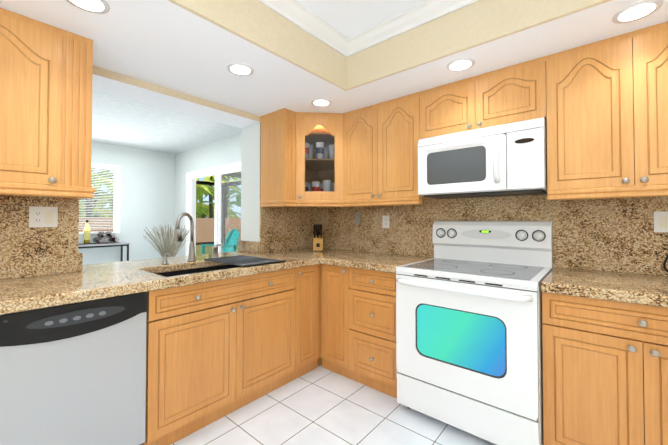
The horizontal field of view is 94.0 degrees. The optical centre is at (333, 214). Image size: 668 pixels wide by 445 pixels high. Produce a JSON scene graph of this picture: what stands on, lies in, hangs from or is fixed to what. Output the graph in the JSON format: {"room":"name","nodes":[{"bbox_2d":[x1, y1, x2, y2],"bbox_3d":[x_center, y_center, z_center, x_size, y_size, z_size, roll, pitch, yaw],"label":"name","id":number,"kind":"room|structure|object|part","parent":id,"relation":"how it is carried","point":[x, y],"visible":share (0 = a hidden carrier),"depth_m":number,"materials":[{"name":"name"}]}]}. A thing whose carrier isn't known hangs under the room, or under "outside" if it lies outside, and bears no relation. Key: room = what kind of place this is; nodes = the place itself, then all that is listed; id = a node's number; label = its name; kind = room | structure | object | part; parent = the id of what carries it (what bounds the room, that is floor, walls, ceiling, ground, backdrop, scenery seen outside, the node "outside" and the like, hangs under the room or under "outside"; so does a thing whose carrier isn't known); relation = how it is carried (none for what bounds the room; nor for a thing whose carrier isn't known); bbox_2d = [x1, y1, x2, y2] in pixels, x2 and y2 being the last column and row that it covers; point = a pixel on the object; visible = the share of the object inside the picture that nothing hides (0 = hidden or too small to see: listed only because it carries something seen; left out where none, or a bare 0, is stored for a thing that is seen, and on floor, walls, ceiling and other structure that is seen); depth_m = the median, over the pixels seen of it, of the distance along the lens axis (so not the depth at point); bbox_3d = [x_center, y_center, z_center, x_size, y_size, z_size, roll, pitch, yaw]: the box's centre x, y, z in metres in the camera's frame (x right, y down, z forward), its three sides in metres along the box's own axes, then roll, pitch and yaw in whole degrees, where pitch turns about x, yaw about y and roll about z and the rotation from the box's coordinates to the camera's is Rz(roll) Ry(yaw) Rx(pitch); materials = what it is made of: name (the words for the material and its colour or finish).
{"room":"kitchen","nodes":[
{"label":"kitchen","id":0,"kind":"room"},
{"bbox_2d":[78,142,174,264],"bbox_3d":[-4.457,-0.007,4.206,0.200,2.600,4.650,-1,-1,40],"label":"wall","id":1,"kind":"structure","parent":0,"point":[147,189],"depth_m":5.35,"materials":[{"name":"white paint"}]},
{"bbox_2d":[79,163,119,233],"bbox_3d":[-3.965,-0.254,4.750,0.210,1.108,1.148,-1,-1,40],"label":"window","id":2,"kind":"structure","parent":1,"relation":"in","point":[117,204],"depth_m":5.11,"materials":[{"name":"white"}]},
{"bbox_2d":[79,166,116,229],"bbox_3d":[-3.927,-0.265,4.718,0.040,0.994,1.056,-1,-1,40],"label":"window blinds","id":3,"kind":"object","parent":2,"relation":"attached to","point":[98,167],"visible":0.42,"depth_m":4.97,"materials":[{"name":"white plastic"}]},
{"bbox_2d":[92,90,240,153],"bbox_3d":[-3.101,-1.196,3.072,3.360,0.060,4.350,-1,-1,40],"label":"ceiling","id":4,"kind":"structure","parent":0,"point":[119,121],"depth_m":4.12,"materials":[{"name":"white paint"}]},
{"bbox_2d":[92,66,259,252],"bbox_3d":[-1.756,-0.047,1.810,0.300,2.600,4.500,-1,-1,40],"label":"wall","id":5,"kind":"structure","parent":0,"point":[105,81],"depth_m":2.68,"materials":[{"name":"white paint"}]},
{"bbox_2d":[0,8,75,191],"bbox_3d":[-1.615,-0.532,1.477,0.347,0.780,0.497,-1,-1,40],"label":"upper cabinet","id":6,"kind":"object","parent":5,"relation":"attached to","point":[38,59],"depth_m":1.46,"materials":[{"name":"brown wood"}]},
{"bbox_2d":[68,34,94,195],"bbox_3d":[-1.433,-0.529,1.691,0.347,0.780,0.124,-1,-1,40],"label":"upper cabinet","id":7,"kind":"object","parent":5,"relation":"attached to","point":[82,94],"depth_m":1.60,"materials":[{"name":"brown wood"}]},
{"bbox_2d":[0,194,667,278],"bbox_3d":[-0.199,0.094,1.400,3.200,0.472,3.097,-1,-1,40],"label":"backsplash","id":8,"kind":"structure","parent":5,"relation":"attached to","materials":[{"name":"stone"}]},
{"bbox_2d":[171,365,495,444],"bbox_3d":[-1.635,1.283,1.784,7.610,0.060,4.650,-1,-1,40],"label":"floor","id":9,"kind":"structure","parent":0,"point":[319,405],"depth_m":1.88,"materials":[{"name":"tile"}]},
{"bbox_2d":[0,292,146,444],"bbox_3d":[-1.354,0.816,1.520,0.609,0.857,0.599,-1,-1,40],"label":"dishwasher","id":10,"kind":"object","parent":9,"relation":"on","point":[73,374],"visible":0.98,"depth_m":1.35,"materials":[{"name":"grey metal"}]},
{"bbox_2d":[78,242,129,260],"bbox_3d":[-3.716,0.871,4.592,0.350,0.854,1.120,-1,-1,40],"label":"console table","id":11,"kind":"object","parent":9,"relation":"on","point":[114,244],"visible":0.33,"depth_m":4.77,"materials":[{"name":"grey metal"}]},
{"bbox_2d":[78,220,94,244],"bbox_3d":[-3.725,0.263,4.583,0.220,0.359,0.300,-1,-1,40],"label":"bottle","id":12,"kind":"object","parent":11,"relation":"on","point":[86,234],"visible":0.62,"depth_m":4.61,"materials":[{"name":"yellow glass"}]},
{"bbox_2d":[93,231,119,243],"bbox_3d":[-3.523,0.357,4.817,0.303,0.179,0.320,-1,-1,40],"label":"wine rack","id":13,"kind":"object","parent":11,"relation":"on","point":[110,236],"visible":1,"depth_m":4.79,"materials":[{"name":"black metal"}]},
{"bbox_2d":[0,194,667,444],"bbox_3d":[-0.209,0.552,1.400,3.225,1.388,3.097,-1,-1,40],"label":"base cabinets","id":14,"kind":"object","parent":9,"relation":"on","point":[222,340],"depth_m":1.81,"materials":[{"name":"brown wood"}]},
{"bbox_2d":[29,206,57,227],"bbox_3d":[-1.601,0.015,1.717,0.007,0.114,0.116,-1,-1,40],"label":"electrical outlet plate","id":15,"kind":"object","parent":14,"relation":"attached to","point":[43,216],"visible":1,"depth_m":1.72,"materials":[{"name":"white plastic"}]},
{"bbox_2d":[162,253,170,264],"bbox_3d":[-1.147,0.302,2.127,0.081,0.079,0.042,-1,-1,40],"label":"soap dispenser","id":16,"kind":"object","parent":14,"relation":"on","point":[164,261],"visible":1,"depth_m":2.13,"materials":[{"name":"silver metal"}]},
{"bbox_2d":[176,212,195,261],"bbox_3d":[-1.061,0.164,2.228,0.123,0.358,0.178,-1,-1,40],"label":"faucet","id":17,"kind":"object","parent":14,"relation":"on","point":[191,256],"visible":1,"depth_m":2.27,"materials":[{"name":"silver metal"}]},
{"bbox_3d":[-0.909,0.288,2.423,0.115,0.118,0.055,-1,-1,40],"label":"faucet handle","id":18,"kind":"part","parent":14,"relation":"part of","materials":[{"name":"silver metal"}]},
{"bbox_2d":[204,255,284,266],"bbox_3d":[-0.660,0.339,2.286,0.518,0.012,0.343,-1,-1,40],"label":"cutting board","id":19,"kind":"object","parent":14,"relation":"on","point":[244,261],"visible":1,"depth_m":2.25,"materials":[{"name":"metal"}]},
{"bbox_2d":[313,224,322,250],"bbox_3d":[-0.160,0.229,3.082,0.092,0.257,0.127,0,-1,-5],"label":"knife block","id":20,"kind":"object","parent":14,"relation":"on","point":[317,240],"visible":1,"depth_m":3.03,"materials":[{"name":"brown wood"}]},
{"bbox_2d":[0,248,667,314],"bbox_3d":[-0.225,0.357,1.417,3.182,0.050,3.096,-1,-1,40],"label":"countertop","id":21,"kind":"structure","parent":14,"relation":"on","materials":[{"name":"stone"}]},
{"bbox_2d":[355,213,358,224],"bbox_3d":[0.226,0.043,3.035,0.040,0.120,0.016,-1,-1,40],"label":"outlet","id":22,"kind":"object","parent":14,"relation":"attached to","point":[356,218],"visible":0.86,"depth_m":3.03,"materials":[{"name":"white plastic"}]},
{"bbox_2d":[382,216,388,227],"bbox_3d":[0.472,0.068,2.831,0.070,0.114,0.007,-1,-1,40],"label":"electrical outlet plate","id":23,"kind":"object","parent":14,"relation":"attached to","point":[385,221],"visible":1,"depth_m":2.83,"materials":[{"name":"white plastic"}]},
{"bbox_2d":[654,211,667,231],"bbox_3d":[1.817,0.041,1.687,0.116,0.114,0.007,-1,-1,40],"label":"electrical outlet plate","id":24,"kind":"object","parent":14,"relation":"attached to","point":[660,221],"visible":1,"depth_m":1.71,"materials":[{"name":"white plastic"}]},
{"bbox_2d":[396,221,552,444],"bbox_3d":[0.885,0.648,1.980,0.775,1.213,0.740,-1,-1,40],"label":"range","id":25,"kind":"object","parent":9,"relation":"on","point":[469,351],"visible":0.98,"depth_m":1.76,"materials":[{"name":"white metal"}]},
{"bbox_2d":[0,0,667,115],"bbox_3d":[-0.222,-1.121,0.621,3.600,0.371,4.350,-1,-1,40],"label":"ceiling","id":26,"kind":"structure","parent":0,"point":[167,44],"depth_m":1.79,"materials":[{"name":"white paint"}]},
{"bbox_2d":[66,0,109,13],"bbox_3d":[-1.066,-0.921,1.357,0.148,0.006,0.139,-1,-1,40],"label":"recessed light","id":27,"kind":"object","parent":26,"relation":"in","point":[93,5],"depth_m":1.37,"materials":[{"name":"white"}]},
{"bbox_2d":[226,63,253,75],"bbox_3d":[-0.587,-0.912,1.951,0.164,0.006,0.163,-1,-1,40],"label":"recessed light","id":28,"kind":"object","parent":26,"relation":"in","point":[239,68],"depth_m":1.95,"materials":[{"name":"white"}]},
{"bbox_2d":[257,0,352,56],"bbox_3d":[-0.876,-1.200,1.067,0.083,0.077,3.076,-1,-1,40],"label":"crown molding","id":29,"kind":"structure","parent":26,"relation":"attached to","point":[302,16],"depth_m":1.93,"materials":[{"name":"white wood"}]},
{"bbox_2d":[311,98,331,105],"bbox_3d":[-0.102,-0.902,2.504,0.161,0.006,0.162,-1,-1,40],"label":"recessed light","id":30,"kind":"object","parent":26,"relation":"in","point":[321,102],"depth_m":2.51,"materials":[{"name":"white"}]},
{"bbox_2d":[347,0,478,53],"bbox_3d":[0.828,-1.191,1.583,1.830,0.077,0.083,-1,-1,40],"label":"crown molding","id":31,"kind":"structure","parent":26,"relation":"attached to","point":[424,12],"depth_m":1.92,"materials":[{"name":"white wood"}]},
{"bbox_2d":[446,58,474,71],"bbox_3d":[0.769,-0.912,1.893,0.163,0.006,0.166,-1,-1,40],"label":"recessed light","id":32,"kind":"object","parent":26,"relation":"in","point":[459,64],"depth_m":1.89,"materials":[{"name":"white"}]},
{"bbox_2d":[612,0,662,23],"bbox_3d":[1.370,-0.920,1.409,0.164,0.006,0.167,-1,-1,40],"label":"recessed light","id":33,"kind":"object","parent":26,"relation":"in","point":[636,10],"depth_m":1.41,"materials":[{"name":"white"}]},
{"bbox_2d":[174,134,554,269],"bbox_3d":[-0.177,-0.019,3.519,7.610,2.600,0.150,-1,-1,40],"label":"wall","id":34,"kind":"structure","parent":0,"point":[225,151],"depth_m":5.26,"materials":[{"name":"white paint"}]},
{"bbox_2d":[186,162,240,255],"bbox_3d":[-1.843,0.284,4.927,1.878,2.038,0.155,-1,-1,40],"label":"door frame","id":35,"kind":"structure","parent":34,"relation":"attached to","point":[217,172],"depth_m":4.93,"materials":[{"name":"white"}]},
{"bbox_2d":[292,111,343,203],"bbox_3d":[-0.129,-0.512,2.736,0.311,0.778,0.332,-1,-1,40],"label":"upper cabinet","id":36,"kind":"object","parent":34,"relation":"attached to","point":[317,138],"depth_m":2.74,"materials":[{"name":"brown wood"}]},
{"bbox_2d":[340,92,435,203],"bbox_3d":[0.457,-0.513,2.655,0.743,0.780,0.348,-1,-1,40],"label":"upper cabinet","id":37,"kind":"object","parent":34,"relation":"attached to","point":[381,139],"depth_m":2.48,"materials":[{"name":"brown wood"}]},
{"bbox_2d":[420,57,543,138],"bbox_3d":[1.034,-0.732,2.168,0.772,0.358,0.347,-1,-1,40],"label":"upper cabinet","id":38,"kind":"object","parent":34,"relation":"attached to","point":[514,93],"depth_m":1.99,"materials":[{"name":"brown wood"}]},
{"bbox_2d":[418,117,547,198],"bbox_3d":[1.002,-0.338,2.123,0.758,0.419,0.445,-1,-1,40],"label":"microwave","id":39,"kind":"object","parent":38,"relation":"attached to","point":[509,159],"visible":1,"depth_m":1.96,"materials":[{"name":"white metal"}]},
{"bbox_2d":[544,22,667,195],"bbox_3d":[1.603,-0.529,1.681,0.720,0.780,0.347,-1,-1,40],"label":"upper cabinet","id":40,"kind":"object","parent":34,"relation":"attached to","point":[601,106],"depth_m":1.61,"materials":[{"name":"brown wood"}]},
{"label":"outside","id":41,"kind":"structure","parent":0,"visible":0},
{"bbox_2d":[196,245,238,254],"bbox_3d":[-9.988,1.631,15.025,60.000,0.080,55.000,-1,-1,40],"label":"ground","id":42,"kind":"structure","parent":41,"point":[208,249],"depth_m":13.92,"materials":[{"name":"green plant"}]},
{"bbox_2d":[79,218,240,242],"bbox_3d":[-3.418,0.698,3.934,21.600,1.420,24.600,-1,-1,40],"label":"fence","id":43,"kind":"object","parent":42,"relation":"on","point":[204,229],"depth_m":16.34,"materials":[{"name":"brown wood"}]},
{"bbox_2d":[79,168,240,217],"bbox_3d":[-9.822,-1.171,16.917,5.812,5.606,14.020,-1,-1,40],"label":"palms","id":44,"kind":"object","parent":42,"relation":"on","point":[208,211],"depth_m":17.82,"materials":[{"name":"green plant"}]},
{"bbox_3d":[-2.261,1.421,7.442,6.800,0.090,3.140,-1,-1,40],"label":"patio floor","id":45,"kind":"structure","parent":42,"relation":"on","visible":0},
{"bbox_2d":[196,173,240,244],"bbox_3d":[-2.278,0.126,7.444,6.700,2.500,3.090,-1,-1,40],"label":"frame","id":46,"kind":"object","parent":45,"relation":"on","point":[222,200],"depth_m":10.47,"materials":[{"name":"brown metal"}]},
{"bbox_3d":[-3.261,1.391,8.582,2.600,0.005,1.900,-1,-1,40],"label":"mat","id":47,"kind":"object","parent":45,"relation":"on","visible":0},
{"bbox_2d":[210,230,239,245],"bbox_3d":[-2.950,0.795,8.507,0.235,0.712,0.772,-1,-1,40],"label":"chair","id":48,"kind":"object","parent":47,"relation":"on","point":[229,237],"depth_m":8.85,"materials":[{"name":"teal plastic"}]},
{"bbox_2d":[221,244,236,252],"bbox_3d":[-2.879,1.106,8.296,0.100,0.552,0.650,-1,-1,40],"label":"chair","id":49,"kind":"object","parent":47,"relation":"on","point":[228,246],"depth_m":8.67,"materials":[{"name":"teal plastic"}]},
{"bbox_3d":[1.829,0.055,1.662,0.026,0.040,0.016,-1,-1,40],"label":"plug","id":50,"kind":"object","parent":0,"visible":0},
{"bbox_2d":[663,254,667,271],"bbox_3d":[1.892,0.193,1.562,0.328,0.277,0.065,-1,-1,40],"label":"cord","id":51,"kind":"object","parent":50,"relation":"attached to","point":[664,265],"visible":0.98,"depth_m":1.67,"materials":[{"name":"black plastic"}]},
{"bbox_3d":[-2.670,1.031,5.039,0.220,0.549,0.217,-1,-1,40],"label":"vase","id":52,"kind":"object","parent":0,"visible":0},
{"bbox_2d":[143,225,194,257],"bbox_3d":[-2.656,0.476,5.035,0.735,0.662,0.785,-1,-1,40],"label":"grass stems","id":53,"kind":"object","parent":52,"relation":"in","point":[171,251],"visible":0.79,"depth_m":4.97,"materials":[{"name":"beige plant"}]}
]}

